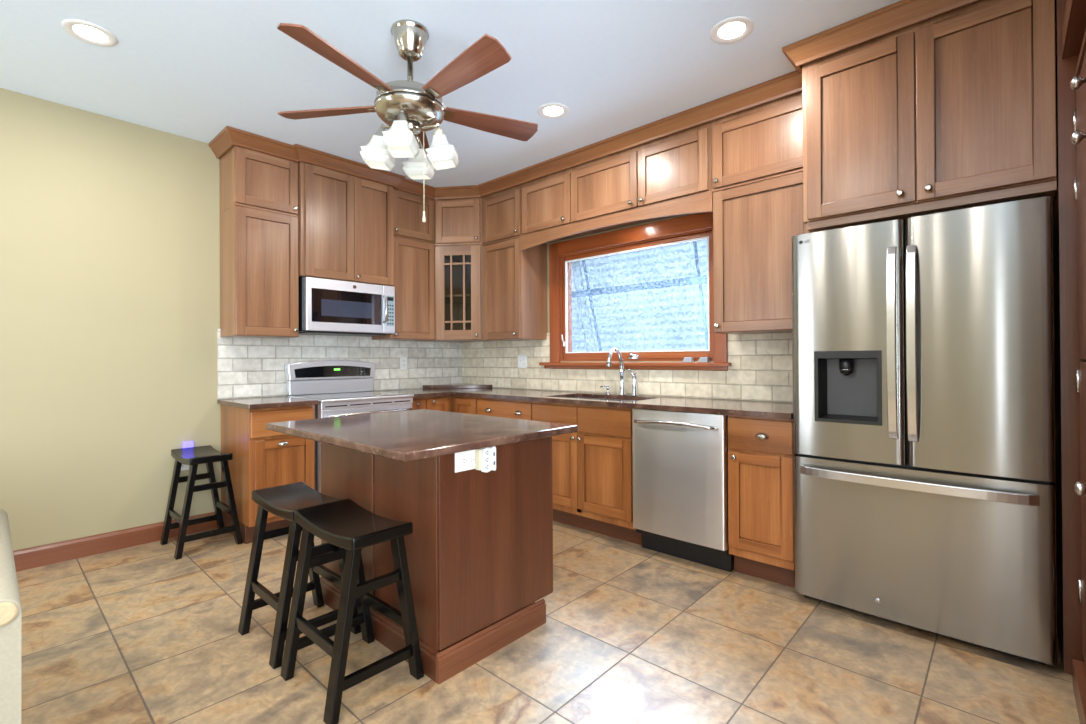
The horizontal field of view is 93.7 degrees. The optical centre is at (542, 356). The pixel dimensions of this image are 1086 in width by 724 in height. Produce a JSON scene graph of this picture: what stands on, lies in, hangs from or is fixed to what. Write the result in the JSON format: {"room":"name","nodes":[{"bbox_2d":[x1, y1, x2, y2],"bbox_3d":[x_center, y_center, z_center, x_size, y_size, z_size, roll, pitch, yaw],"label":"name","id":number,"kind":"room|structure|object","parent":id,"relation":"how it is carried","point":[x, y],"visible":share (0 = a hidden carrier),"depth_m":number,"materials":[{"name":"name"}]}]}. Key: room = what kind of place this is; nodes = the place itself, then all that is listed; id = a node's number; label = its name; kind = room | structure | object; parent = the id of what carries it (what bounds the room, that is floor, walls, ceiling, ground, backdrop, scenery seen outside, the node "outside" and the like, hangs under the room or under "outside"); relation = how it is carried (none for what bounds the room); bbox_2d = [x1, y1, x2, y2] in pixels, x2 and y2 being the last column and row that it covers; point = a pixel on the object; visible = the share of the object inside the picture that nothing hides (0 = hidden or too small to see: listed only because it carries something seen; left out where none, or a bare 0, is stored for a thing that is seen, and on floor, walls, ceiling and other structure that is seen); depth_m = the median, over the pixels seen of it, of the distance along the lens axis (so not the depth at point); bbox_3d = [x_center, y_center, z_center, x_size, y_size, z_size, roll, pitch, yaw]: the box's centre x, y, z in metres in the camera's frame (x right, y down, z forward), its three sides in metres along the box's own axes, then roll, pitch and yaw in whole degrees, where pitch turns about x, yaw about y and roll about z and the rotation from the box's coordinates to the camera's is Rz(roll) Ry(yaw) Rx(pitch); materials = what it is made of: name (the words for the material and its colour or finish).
{"room":"kitchen","nodes":[
{"label":"kitchen","id":0,"kind":"room"},
{"bbox_2d":[0,88,421,550],"bbox_3d":[-3.104,-0.145,2.891,0.120,2.735,6.600,-1,0,42],"label":"wall","id":1,"kind":"structure","parent":0,"point":[110,227],"depth_m":3.18,"materials":[{"name":"beige paint"}]},
{"bbox_2d":[13,512,217,571],"bbox_3d":[-3.795,1.162,2.017,0.016,0.118,4.378,-1,0,42],"label":"baseboard","id":2,"kind":"structure","parent":1,"relation":"attached to","point":[37,556],"depth_m":3.14,"materials":[{"name":"brown wood"}]},
{"bbox_2d":[181,464,188,470],"bbox_3d":[-2.465,0.722,3.485,0.009,0.115,0.070,-1,0,42],"label":"wall outlet","id":3,"kind":"object","parent":1,"relation":"attached to","point":[183,466],"visible":0.14,"depth_m":3.49,"materials":[{"name":"white plastic"}]},
{"bbox_2d":[182,441,193,447],"bbox_3d":[-2.430,0.644,3.488,0.040,0.125,0.064,-1,0,42],"label":"night light","id":4,"kind":"object","parent":1,"relation":"attached to","point":[187,444],"visible":0.41,"depth_m":3.47,"materials":[{"name":"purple plastic"}]},
{"bbox_2d":[219,145,298,217],"bbox_3d":[-2.050,-1.238,3.691,0.374,0.430,0.426,-1,0,42],"label":"upper cabinet","id":5,"kind":"object","parent":1,"relation":"attached to","point":[249,178],"visible":0.92,"depth_m":3.57,"materials":[{"name":"brown wood"}]},
{"bbox_2d":[208,0,979,199],"bbox_3d":[-0.110,-1.482,2.855,4.372,0.092,1.928,-1,0,42],"label":"crown molding","id":6,"kind":"structure","parent":5,"relation":"attached to","point":[901,14],"depth_m":3.30,"materials":[{"name":"brown wood"}]},
{"bbox_2d":[220,205,298,337],"bbox_3d":[-2.044,-0.582,3.690,0.374,0.881,0.420,-1,0,42],"label":"upper cabinet","id":7,"kind":"object","parent":1,"relation":"attached to","point":[259,248],"visible":1,"depth_m":3.57,"materials":[{"name":"brown wood"}]},
{"bbox_2d":[217,329,461,398],"bbox_3d":[-1.583,0.055,4.458,0.012,0.505,2.210,-1,0,42],"label":"backsplash","id":8,"kind":"structure","parent":1,"relation":"attached to","point":[246,367],"depth_m":4.21,"materials":[{"name":"tile"}]},
{"bbox_2d":[400,357,406,368],"bbox_3d":[-1.299,0.060,4.753,0.009,0.115,0.070,-1,0,42],"label":"wall outlet","id":9,"kind":"object","parent":8,"relation":"attached to","point":[403,360],"visible":1,"depth_m":4.75,"materials":[{"name":"white plastic"}]},
{"bbox_2d":[298,161,393,285],"bbox_3d":[-1.635,-1.022,4.112,0.416,0.862,0.754,-1,0,42],"label":"upper cabinet","id":10,"kind":"object","parent":1,"relation":"attached to","point":[345,221],"visible":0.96,"depth_m":3.96,"materials":[{"name":"brown wood"}]},
{"bbox_2d":[298,277,394,335],"bbox_3d":[-1.609,-0.382,4.093,0.440,0.408,0.742,-1,0,42],"label":"microwave","id":11,"kind":"object","parent":10,"relation":"attached to","point":[325,306],"visible":0.99,"depth_m":3.94,"materials":[{"name":"silver plastic"}]},
{"bbox_2d":[372,237,434,340],"bbox_3d":[-1.244,-0.586,4.567,0.374,0.873,0.443,-1,0,42],"label":"upper cabinet","id":12,"kind":"object","parent":1,"relation":"attached to","point":[414,261],"visible":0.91,"depth_m":4.48,"materials":[{"name":"brown wood"}]},
{"bbox_2d":[393,189,433,243],"bbox_3d":[-1.248,-1.238,4.571,0.374,0.430,0.443,-1,0,42],"label":"upper cabinet","id":13,"kind":"object","parent":1,"relation":"attached to","point":[408,208],"visible":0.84,"depth_m":4.47,"materials":[{"name":"brown wood"}]},
{"bbox_2d":[0,0,900,186],"bbox_3d":[-1.201,-1.582,1.157,5.350,0.100,6.900,-1,0,42],"label":"ceiling","id":14,"kind":"structure","parent":0,"point":[192,69],"depth_m":2.63,"materials":[{"name":"paint"}]},
{"bbox_2d":[62,19,117,45],"bbox_3d":[-2.127,-1.517,2.393,0.196,0.006,0.196,-1,0,42],"label":"recessed light","id":15,"kind":"object","parent":14,"relation":"in","point":[85,31],"visible":1,"depth_m":2.38,"materials":[{"name":"white paint"}]},
{"bbox_2d":[277,19,537,221],"bbox_3d":[-0.596,-1.080,2.355,1.220,0.898,1.258,-1,0,42],"label":"ceiling fan","id":16,"kind":"object","parent":14,"relation":"hanging from","point":[410,108],"visible":1,"depth_m":2.32,"materials":[{"name":"brown wood"}]},
{"bbox_2d":[538,103,568,118],"bbox_3d":[0.064,-1.525,3.167,0.196,0.006,0.196,-1,0,42],"label":"recessed light","id":17,"kind":"object","parent":14,"relation":"in","point":[549,110],"visible":1,"depth_m":3.16,"materials":[{"name":"white paint"}]},
{"bbox_2d":[710,16,753,43],"bbox_3d":[0.888,-1.533,2.398,0.196,0.006,0.196,-1,0,42],"label":"recessed light","id":18,"kind":"object","parent":14,"relation":"in","point":[732,29],"visible":1,"depth_m":2.39,"materials":[{"name":"white paint"}]},
{"bbox_2d":[16,521,1079,723],"bbox_3d":[-1.186,1.232,1.142,5.350,0.060,6.900,-1,0,42],"label":"floor","id":19,"kind":"structure","parent":0,"point":[632,633],"depth_m":2.02,"materials":[{"name":"tile"}]},
{"bbox_2d":[0,509,21,723],"bbox_3d":[-1.905,0.857,1.327,1.124,0.700,0.727,-1,0,42],"label":"armchair","id":20,"kind":"object","parent":19,"relation":"on","point":[10,603],"visible":1,"depth_m":1.21,"materials":[{"name":"beige fabric"}]},
{"bbox_2d":[160,445,242,559],"bbox_3d":[-2.228,0.919,3.320,0.470,0.602,0.361,-1,0,42],"label":"stool","id":21,"kind":"object","parent":19,"relation":"on","point":[192,456],"visible":1,"depth_m":3.28,"materials":[{"name":"black paint"}]},
{"bbox_2d":[221,404,315,543],"bbox_3d":[-1.933,0.778,3.591,0.624,0.883,0.424,-1,0,42],"label":"base cabinet","id":22,"kind":"object","parent":19,"relation":"on","point":[263,458],"visible":0.72,"depth_m":3.38,"materials":[{"name":"brown wood"}]},
{"bbox_2d":[217,396,318,408],"bbox_3d":[-1.938,0.321,3.582,0.639,0.030,0.444,-1,0,42],"label":"countertop","id":23,"kind":"structure","parent":22,"relation":"on","point":[278,401],"depth_m":3.45,"materials":[{"name":"brown stone"}]},
{"bbox_2d":[238,482,360,668],"bbox_3d":[-1.069,0.907,2.234,0.470,0.602,0.361,-1,0,42],"label":"stool","id":24,"kind":"object","parent":19,"relation":"on","point":[282,501],"visible":0.79,"depth_m":2.21,"materials":[{"name":"black paint"}]},
{"bbox_2d":[285,360,413,492],"bbox_3d":[-1.496,0.622,3.985,0.719,1.194,0.740,-1,0,42],"label":"range","id":25,"kind":"object","parent":19,"relation":"on","point":[321,378],"visible":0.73,"depth_m":4.00,"materials":[{"name":"paint"}]},
{"bbox_2d":[288,394,413,402],"bbox_3d":[-1.495,0.313,3.984,0.599,0.020,0.740,-1,0,42],"label":"cooktop","id":26,"kind":"object","parent":25,"relation":"in","point":[323,398],"depth_m":3.83,"materials":[{"name":"metal"}]},
{"bbox_2d":[280,499,423,723],"bbox_3d":[-0.720,0.903,1.919,0.470,0.602,0.361,-1,0,42],"label":"stool","id":27,"kind":"object","parent":19,"relation":"on","point":[345,524],"visible":1,"depth_m":1.87,"materials":[{"name":"black paint"}]},
{"bbox_2d":[412,397,424,409],"bbox_3d":[-1.233,0.778,4.358,0.626,0.883,0.158,-1,0,42],"label":"base cabinet","id":28,"kind":"object","parent":19,"relation":"on","point":[418,403],"visible":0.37,"depth_m":4.17,"materials":[{"name":"brown wood"}]},
{"bbox_2d":[266,409,577,683],"bbox_3d":[-0.579,0.759,2.352,1.188,0.893,0.897,-1,0,42],"label":"kitchen island","id":29,"kind":"object","parent":19,"relation":"on","point":[479,549],"visible":0.9,"depth_m":2.10,"materials":[{"name":"brown wood"}]},
{"bbox_2d":[455,450,474,472],"bbox_3d":[-0.295,0.405,1.988,0.009,0.078,0.118,-1,0,42],"label":"island outlet","id":30,"kind":"object","parent":29,"relation":"attached to","point":[465,460],"visible":0.8,"depth_m":1.98,"materials":[{"name":"white plastic"}]},
{"bbox_2d":[460,456,466,465],"bbox_3d":[-0.306,0.405,1.972,0.003,0.034,0.033,-1,0,42],"label":"socket","id":31,"kind":"object","parent":30,"relation":"attached to","point":[463,459],"depth_m":1.97,"materials":[{"name":"white plastic"}]},
{"bbox_2d":[468,455,474,464],"bbox_3d":[-0.281,0.405,2.000,0.003,0.034,0.033,-1,0,42],"label":"socket","id":32,"kind":"object","parent":30,"relation":"attached to","point":[471,458],"depth_m":2.00,"materials":[{"name":"white plastic"}]},
{"bbox_2d":[475,446,495,472],"bbox_3d":[-0.227,0.405,2.018,0.050,0.099,0.070,-1,0,42],"label":"adapter","id":33,"kind":"object","parent":30,"relation":"attached to","point":[485,458],"visible":0.91,"depth_m":2.00,"materials":[{"name":"beige plastic"}]},
{"bbox_2d":[424,395,477,414],"bbox_3d":[-0.781,0.777,4.637,0.918,0.883,0.860,-1,0,42],"label":"base cabinet","id":34,"kind":"object","parent":19,"relation":"on","point":[459,404],"visible":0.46,"depth_m":4.33,"materials":[{"name":"brown wood"}]},
{"bbox_2d":[376,388,792,419],"bbox_3d":[0.068,0.311,3.755,3.371,0.030,1.023,-1,0,42],"label":"countertop","id":35,"kind":"structure","parent":34,"relation":"on","point":[778,410],"depth_m":3.35,"materials":[{"name":"brown stone"}]},
{"bbox_2d":[423,383,491,388],"bbox_3d":[-0.826,0.291,4.932,0.462,0.030,0.486,-1,0,42],"label":"corner shelf","id":36,"kind":"object","parent":35,"relation":"on","point":[460,385],"visible":0.99,"depth_m":4.88,"materials":[{"name":"brown stone"}]},
{"bbox_2d":[574,397,634,401],"bbox_3d":[0.420,0.419,3.684,0.780,0.196,0.440,-1,0,42],"label":"sink","id":37,"kind":"object","parent":35,"relation":"in","point":[574,397],"visible":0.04,"depth_m":3.92,"materials":[{"name":"metal"}]},
{"bbox_2d":[600,385,610,394],"bbox_3d":[0.483,0.257,3.955,0.085,0.074,0.043,0,0,9],"label":"soap dispenser","id":38,"kind":"object","parent":35,"relation":"on","point":[607,387],"visible":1,"depth_m":3.94,"materials":[{"name":"silver metal"}]},
{"bbox_2d":[606,348,637,395],"bbox_3d":[0.592,0.114,3.769,0.169,0.356,0.206,-1,0,42],"label":"faucet","id":39,"kind":"object","parent":35,"relation":"on","point":[609,359],"visible":1,"depth_m":3.81,"materials":[{"name":"silver metal"}]},
{"bbox_2d":[477,397,532,419],"bbox_3d":[-0.127,0.771,4.199,0.630,0.883,0.626,-1,0,42],"label":"base cabinet","id":40,"kind":"object","parent":19,"relation":"on","point":[506,408],"visible":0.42,"depth_m":3.97,"materials":[{"name":"brown wood"}]},
{"bbox_2d":[532,401,641,544],"bbox_3d":[0.432,0.766,3.689,0.880,0.883,0.626,-1,0,42],"label":"base cabinet","id":41,"kind":"object","parent":19,"relation":"on","point":[592,466],"visible":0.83,"depth_m":3.42,"materials":[{"name":"brown wood"}]},
{"bbox_2d":[632,408,732,571],"bbox_3d":[0.954,0.762,3.167,0.586,0.880,0.675,-1,0,42],"label":"dishwasher","id":42,"kind":"object","parent":19,"relation":"on","point":[680,459],"visible":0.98,"depth_m":2.94,"materials":[{"name":"silver metal"}]},
{"bbox_2d":[728,415,796,586],"bbox_3d":[1.323,0.757,2.877,0.342,0.883,0.626,-1,0,42],"label":"base cabinet","id":43,"kind":"object","parent":19,"relation":"on","point":[760,450],"visible":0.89,"depth_m":2.67,"materials":[{"name":"brown wood"}]},
{"bbox_2d":[791,196,1057,664],"bbox_3d":[1.752,0.298,2.406,0.918,1.790,0.705,-1,0,42],"label":"fridge","id":44,"kind":"object","parent":19,"relation":"on","point":[923,346],"visible":1,"depth_m":2.13,"materials":[{"name":"metal"}]},
{"bbox_2d":[1052,0,1083,674],"bbox_3d":[2.172,-0.130,2.121,0.058,2.640,0.589,-1,0,42],"label":"end panel","id":45,"kind":"object","parent":19,"relation":"on","point":[1065,222],"visible":0.73,"depth_m":1.91,"materials":[{"name":"brown wood"}]},
{"bbox_2d":[1062,0,1085,723],"bbox_3d":[1.640,-0.026,1.048,0.708,2.425,1.670,-1,0,42],"label":"pantry cabinet","id":46,"kind":"object","parent":19,"relation":"on","point":[1074,20],"visible":1,"depth_m":1.76,"materials":[{"name":"brown wood"}]},
{"bbox_2d":[506,213,1085,482],"bbox_3d":[1.077,-0.164,3.639,5.290,2.735,0.140,-1,0,42],"label":"wall","id":47,"kind":"structure","parent":0,"point":[548,318],"depth_m":4.10,"materials":[{"name":"beige paint"}]},
{"bbox_2d":[419,244,489,342],"bbox_3d":[-0.779,-0.576,4.836,0.698,0.860,0.589,-1,0,42],"label":"upper cabinet","id":48,"kind":"object","parent":47,"relation":"attached to","point":[458,268],"visible":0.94,"depth_m":4.61,"materials":[{"name":"brown wood"}]},
{"bbox_2d":[445,294,470,303],"bbox_3d":[-0.777,-0.555,4.839,0.660,0.020,0.545,-1,0,42],"label":"shelf","id":49,"kind":"object","parent":48,"relation":"attached to","point":[457,298],"depth_m":4.86,"materials":[{"name":"brown wood"}]},
{"bbox_2d":[434,197,482,245],"bbox_3d":[-0.781,-1.231,4.837,0.703,0.446,0.590,-1,0,42],"label":"upper cabinet","id":50,"kind":"object","parent":47,"relation":"attached to","point":[456,221],"visible":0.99,"depth_m":4.60,"materials":[{"name":"brown wood"}]},
{"bbox_2d":[482,184,521,245],"bbox_3d":[-0.266,-1.227,4.515,0.498,0.463,0.374,-1,0,42],"label":"upper cabinet","id":51,"kind":"object","parent":47,"relation":"attached to","point":[501,210],"visible":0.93,"depth_m":4.39,"materials":[{"name":"brown wood"}]},
{"bbox_2d":[483,238,547,340],"bbox_3d":[-0.267,-0.571,4.516,0.486,0.848,0.374,-1,0,42],"label":"upper cabinet","id":52,"kind":"object","parent":47,"relation":"attached to","point":[514,280],"visible":1,"depth_m":4.38,"materials":[{"name":"brown wood"}]},
{"bbox_2d":[522,168,596,242],"bbox_3d":[0.116,-1.231,4.167,0.531,0.463,0.374,-1,0,42],"label":"upper cabinet","id":53,"kind":"object","parent":47,"relation":"attached to","point":[546,200],"visible":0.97,"depth_m":4.05,"materials":[{"name":"brown wood"}]},
{"bbox_2d":[462,333,792,402],"bbox_3d":[0.410,0.042,4.144,3.380,0.505,0.012,-1,0,42],"label":"backsplash","id":54,"kind":"structure","parent":47,"relation":"attached to","point":[761,369],"depth_m":3.74,"materials":[{"name":"tile"}]},
{"bbox_2d":[518,355,526,367],"bbox_3d":[-0.193,0.046,4.674,0.118,0.118,0.016,-1,0,42],"label":"wall outlet","id":55,"kind":"object","parent":54,"relation":"attached to","point":[522,359],"visible":1,"depth_m":4.67,"materials":[{"name":"white plastic"}]},
{"bbox_2d":[539,212,731,370],"bbox_3d":[0.654,-0.443,3.980,1.690,1.085,0.197,-1,0,42],"label":"window","id":56,"kind":"structure","parent":47,"relation":"in","point":[698,226],"depth_m":3.93,"materials":[{"name":"brown wood"}]},
{"bbox_2d":[682,357,693,361],"bbox_3d":[1.012,0.023,3.562,0.074,0.035,0.038,-1,0,42],"label":"sponge","id":57,"kind":"object","parent":56,"relation":"on","point":[687,359],"visible":0.86,"depth_m":3.54,"materials":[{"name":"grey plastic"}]},
{"bbox_2d":[698,357,708,361],"bbox_3d":[1.097,0.022,3.485,0.074,0.035,0.038,-1,0,42],"label":"sponge","id":58,"kind":"object","parent":56,"relation":"on","point":[701,359],"visible":0.86,"depth_m":3.47,"materials":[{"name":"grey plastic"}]},
{"bbox_2d":[571,121,711,232],"bbox_3d":[0.721,-1.237,3.615,1.103,0.463,0.374,-1,0,42],"label":"upper cabinet","id":59,"kind":"object","parent":47,"relation":"attached to","point":[676,166],"visible":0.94,"depth_m":3.45,"materials":[{"name":"brown wood"}]},
{"bbox_2d":[520,192,712,250],"bbox_3d":[0.427,-0.942,3.684,1.663,0.119,0.020,-1,0,42],"label":"valance","id":60,"kind":"object","parent":59,"relation":"attached to","point":[700,203],"visible":1,"depth_m":3.52,"materials":[{"name":"brown wood"}]},
{"bbox_2d":[711,91,802,192],"bbox_3d":[1.347,-1.244,3.044,0.588,0.463,0.374,-1,0,42],"label":"upper cabinet","id":61,"kind":"object","parent":47,"relation":"attached to","point":[762,142],"visible":0.6,"depth_m":2.94,"materials":[{"name":"brown wood"}]},
{"bbox_2d":[713,171,810,334],"bbox_3d":[1.356,-0.579,3.037,0.575,0.865,0.374,-1,0,42],"label":"upper cabinet","id":62,"kind":"object","parent":47,"relation":"attached to","point":[754,224],"visible":0.66,"depth_m":2.95,"materials":[{"name":"brown wood"}]},
{"bbox_2d":[802,0,1056,232],"bbox_3d":[1.809,-1.058,2.443,0.893,0.846,0.640,-1,0,42],"label":"upper cabinet","id":63,"kind":"object","parent":47,"relation":"attached to","point":[955,109],"visible":0.95,"depth_m":2.17,"materials":[{"name":"brown wood"}]},
{"label":"outside","id":64,"kind":"structure","parent":0,"visible":0},
{"bbox_3d":[8.183,1.753,10.706,22.000,0.100,19.840,-1,0,42],"label":"ground","id":65,"kind":"structure","parent":64,"visible":0},
{"bbox_2d":[572,261,596,351],"bbox_3d":[0.790,-0.314,8.678,0.958,4.127,0.200,-1,0,42],"label":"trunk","id":66,"kind":"object","parent":65,"relation":"on","point":[586,323],"visible":0.28,"depth_m":8.70,"materials":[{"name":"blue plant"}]},
{"bbox_2d":[571,239,707,351],"bbox_3d":[4.212,-0.341,7.859,20.000,4.100,0.200,-1,0,42],"label":"wall","id":67,"kind":"structure","parent":65,"relation":"on","point":[669,318],"depth_m":9.74,"materials":[{"name":"blue"}]},
{"bbox_2d":[572,241,707,350],"bbox_3d":[1.398,-0.177,7.565,2.675,3.800,0.095,-1,0,42],"label":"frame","id":68,"kind":"object","parent":65,"relation":"on","point":[698,279],"visible":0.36,"depth_m":7.38,"materials":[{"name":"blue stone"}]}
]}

